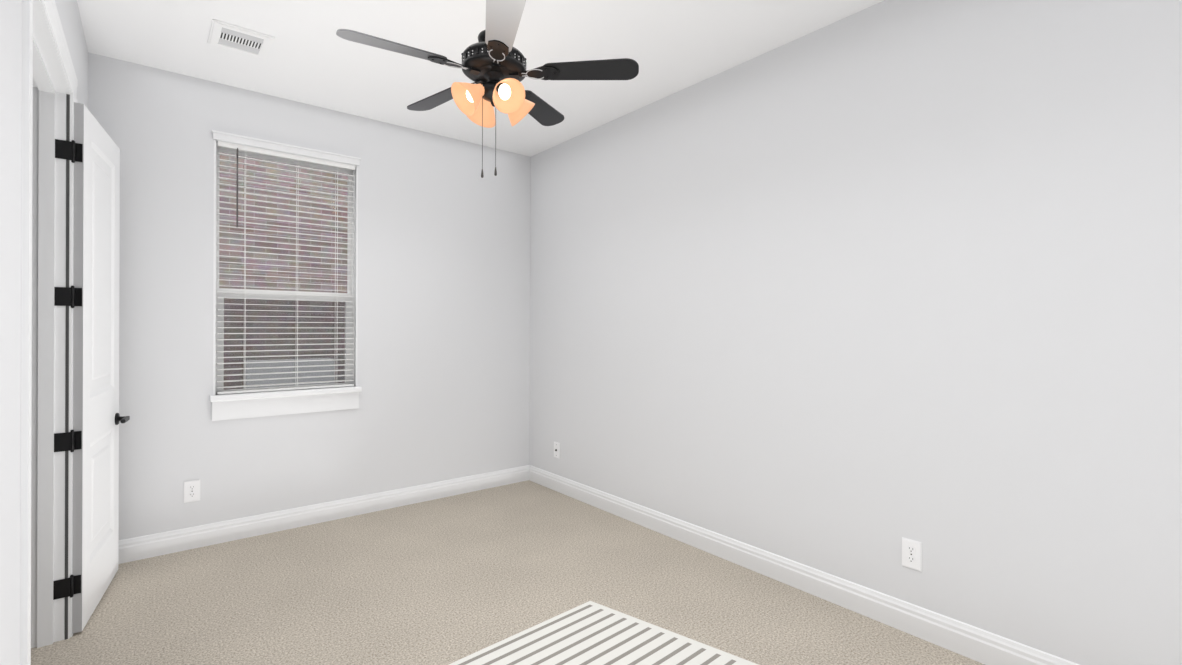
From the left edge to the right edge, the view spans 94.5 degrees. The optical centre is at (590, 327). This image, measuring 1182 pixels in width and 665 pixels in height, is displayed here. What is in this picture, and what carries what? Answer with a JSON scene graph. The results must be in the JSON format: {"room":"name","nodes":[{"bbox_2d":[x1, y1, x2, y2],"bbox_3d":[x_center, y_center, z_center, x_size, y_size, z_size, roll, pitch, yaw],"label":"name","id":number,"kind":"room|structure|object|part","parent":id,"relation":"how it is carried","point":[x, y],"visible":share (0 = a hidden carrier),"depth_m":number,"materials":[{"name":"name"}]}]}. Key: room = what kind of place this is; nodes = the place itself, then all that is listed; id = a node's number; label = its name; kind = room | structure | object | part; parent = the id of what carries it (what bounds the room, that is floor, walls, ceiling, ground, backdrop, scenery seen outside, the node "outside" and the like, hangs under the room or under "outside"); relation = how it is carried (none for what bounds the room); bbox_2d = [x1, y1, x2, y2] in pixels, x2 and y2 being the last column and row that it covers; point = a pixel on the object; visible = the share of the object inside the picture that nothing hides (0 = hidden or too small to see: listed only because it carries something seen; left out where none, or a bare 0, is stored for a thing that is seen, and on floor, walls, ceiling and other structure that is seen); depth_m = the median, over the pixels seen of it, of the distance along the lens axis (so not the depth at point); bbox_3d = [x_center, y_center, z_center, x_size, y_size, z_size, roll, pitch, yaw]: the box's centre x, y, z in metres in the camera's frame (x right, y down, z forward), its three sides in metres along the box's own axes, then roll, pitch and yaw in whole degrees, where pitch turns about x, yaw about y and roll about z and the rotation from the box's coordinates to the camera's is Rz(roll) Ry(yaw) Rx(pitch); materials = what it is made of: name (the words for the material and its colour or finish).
{"room":"empty bedroom","nodes":[
{"label":"empty bedroom","id":0,"kind":"room"},
{"bbox_2d":[0,0,87,664],"bbox_3d":[-1.535,-0.084,0.703,1.000,2.740,4.827,0,0,-39],"label":"wall","id":1,"kind":"structure","parent":0,"point":[10,10],"depth_m":1.29,"materials":[{"name":"white paint"}]},
{"bbox_2d":[20,0,77,664],"bbox_3d":[-1.890,0.115,1.805,0.187,2.340,1.215,0,0,-39],"label":"door frame","id":2,"kind":"structure","parent":1,"relation":"in","point":[49,79],"depth_m":2.19,"materials":[{"name":"white wood"}]},
{"bbox_3d":[-1.890,0.115,1.805,0.187,2.340,1.215,0,0,-39],"label":"frame jamb trim","id":3,"kind":"part","parent":2,"relation":"part of","materials":[{"name":"white wood"}]},
{"bbox_2d":[53,139,82,599],"bbox_3d":[-2.158,0.171,2.255,0.082,1.894,0.016,0,0,-39],"label":"door hinges","id":4,"kind":"object","parent":2,"relation":"attached to","point":[70,441],"depth_m":2.25,"materials":[{"name":"black metal"}]},
{"bbox_2d":[72,102,119,633],"bbox_3d":[-2.318,0.167,2.570,0.127,2.208,0.683,0,0,-39],"label":"door leaf","id":5,"kind":"structure","parent":1,"relation":"in","point":[96,222],"depth_m":2.47,"materials":[{"name":"white wood"}]},
{"bbox_2d":[115,413,129,424],"bbox_3d":[-2.451,0.471,2.779,0.156,0.062,0.193,0,0,-39],"label":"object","id":6,"kind":"structure","parent":5,"relation":"attached to","point":[122,419],"depth_m":2.80,"materials":[{"name":"black metal"}]},
{"bbox_2d":[88,52,530,539],"bbox_3d":[-1.643,-0.085,3.827,3.090,2.740,0.160,0,0,-39],"label":"wall","id":7,"kind":"structure","parent":0,"point":[443,319],"depth_m":3.69,"materials":[{"name":"white paint"}]},
{"bbox_2d":[184,479,199,502],"bbox_3d":[-2.318,0.951,3.173,0.078,0.122,0.008,0,0,-39],"label":"outlet","id":8,"kind":"object","parent":7,"relation":"attached to","point":[191,488],"visible":1,"depth_m":3.17,"materials":[{"name":"white plastic"}]},
{"bbox_2d":[210,130,361,420],"bbox_3d":[-1.925,-0.306,3.499,0.848,1.716,0.112,0,0,-39],"label":"window","id":9,"kind":"structure","parent":7,"relation":"in","point":[283,402],"depth_m":3.46,"materials":[{"name":"white wood"}]},
{"bbox_2d":[215,143,354,393],"bbox_3d":[-1.992,-0.345,3.584,0.812,1.535,0.104,0,0,-39],"label":"sash","id":10,"kind":"object","parent":9,"relation":"attached to","point":[225,292],"depth_m":3.58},
{"bbox_2d":[217,141,354,393],"bbox_3d":[-1.939,-0.356,3.520,0.782,1.511,0.055,0,0,-39],"label":"window blinds","id":11,"kind":"object","parent":9,"relation":"attached to","point":[220,144],"depth_m":3.49,"materials":[{"name":"white plastic"}]},
{"bbox_2d":[236,148,237,226],"bbox_3d":[-2.144,-0.848,3.310,0.009,0.480,0.009,0,0,-39],"label":"blind wand","id":12,"kind":"object","parent":11,"relation":"hanging from","point":[237,148],"depth_m":3.31,"materials":[{"name":"grey plastic"}]},
{"bbox_2d":[77,0,883,156],"bbox_3d":[-0.393,-1.510,1.626,3.930,0.120,5.147,0,0,-39],"label":"ceiling","id":13,"kind":"structure","parent":0,"point":[676,45],"depth_m":2.80,"materials":[{"name":"white paint"}]},
{"bbox_2d":[208,19,274,58],"bbox_3d":[-1.770,-1.450,2.761,0.256,0.010,0.280,0,0,-39],"label":"ceiling vent","id":14,"kind":"object","parent":13,"relation":"in","point":[225,35],"visible":1,"depth_m":2.75,"materials":[{"name":"white metal"}]},
{"bbox_2d":[336,0,638,177],"bbox_3d":[-0.527,-1.094,2.726,1.360,0.714,1.373,0,0,-39],"label":"fan","id":15,"kind":"object","parent":13,"relation":"hanging from","point":[497,69],"visible":1,"depth_m":2.66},
{"bbox_3d":[-0.483,-1.278,2.731,0.320,0.344,0.320,0,0,-39],"label":"motor","id":16,"kind":"part","parent":15,"relation":"part of","materials":[{"name":"black metal"}]},
{"bbox_2d":[31,480,984,664],"bbox_3d":[-0.403,1.350,1.626,3.930,0.120,5.147,0,0,-39],"label":"floor","id":17,"kind":"structure","parent":0,"point":[446,580],"depth_m":2.63,"materials":[{"name":"carpet"}]},
{"bbox_2d":[449,601,757,664],"bbox_3d":[0.381,1.287,1.356,2.631,0.010,1.473,0,0,37],"label":"rug","id":18,"kind":"object","parent":17,"relation":"on","point":[589,633],"visible":1,"depth_m":2.20,"materials":[{"name":"white fabric"}]},
{"bbox_2d":[530,0,1181,664],"bbox_3d":[1.116,-0.075,2.752,0.160,2.740,4.987,0,0,-39],"label":"wall","id":19,"kind":"structure","parent":0,"point":[884,273],"depth_m":2.32,"materials":[{"name":"white paint"}]},
{"bbox_2d":[554,442,559,458],"bbox_3d":[-0.276,0.970,4.323,0.016,0.122,0.078,0,0,-39],"label":"outlet","id":20,"kind":"object","parent":19,"relation":"attached to","point":[556,444],"visible":1,"depth_m":4.32,"materials":[{"name":"white plastic"}]},
{"bbox_2d":[118,465,1078,664],"bbox_3d":[-0.076,1.229,1.891,2.770,0.124,4.827,0,0,-39],"label":"baseboard","id":21,"kind":"structure","parent":19,"relation":"attached to","point":[982,646],"depth_m":3.10,"materials":[{"name":"white wood"}]},
{"bbox_2d":[902,537,921,571],"bbox_3d":[1.359,0.961,2.315,0.008,0.122,0.078,0,0,-39],"label":"outlet","id":22,"kind":"object","parent":19,"relation":"attached to","point":[911,549],"visible":1,"depth_m":2.31,"materials":[{"name":"white plastic"}]},
{"label":"outside","id":23,"kind":"structure","parent":0,"visible":0},
{"bbox_2d":[219,152,347,389],"bbox_3d":[-3.365,-1.071,5.737,10.000,5.300,0.100,0,0,-39],"label":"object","id":24,"kind":"structure","parent":23,"point":[234,305],"depth_m":5.75,"materials":[{"name":"brick"}]},
{"bbox_2d":[244,358,333,388],"bbox_3d":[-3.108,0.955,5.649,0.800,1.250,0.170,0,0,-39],"label":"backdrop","id":25,"kind":"structure","parent":23,"point":[302,363],"depth_m":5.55,"materials":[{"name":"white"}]}
]}

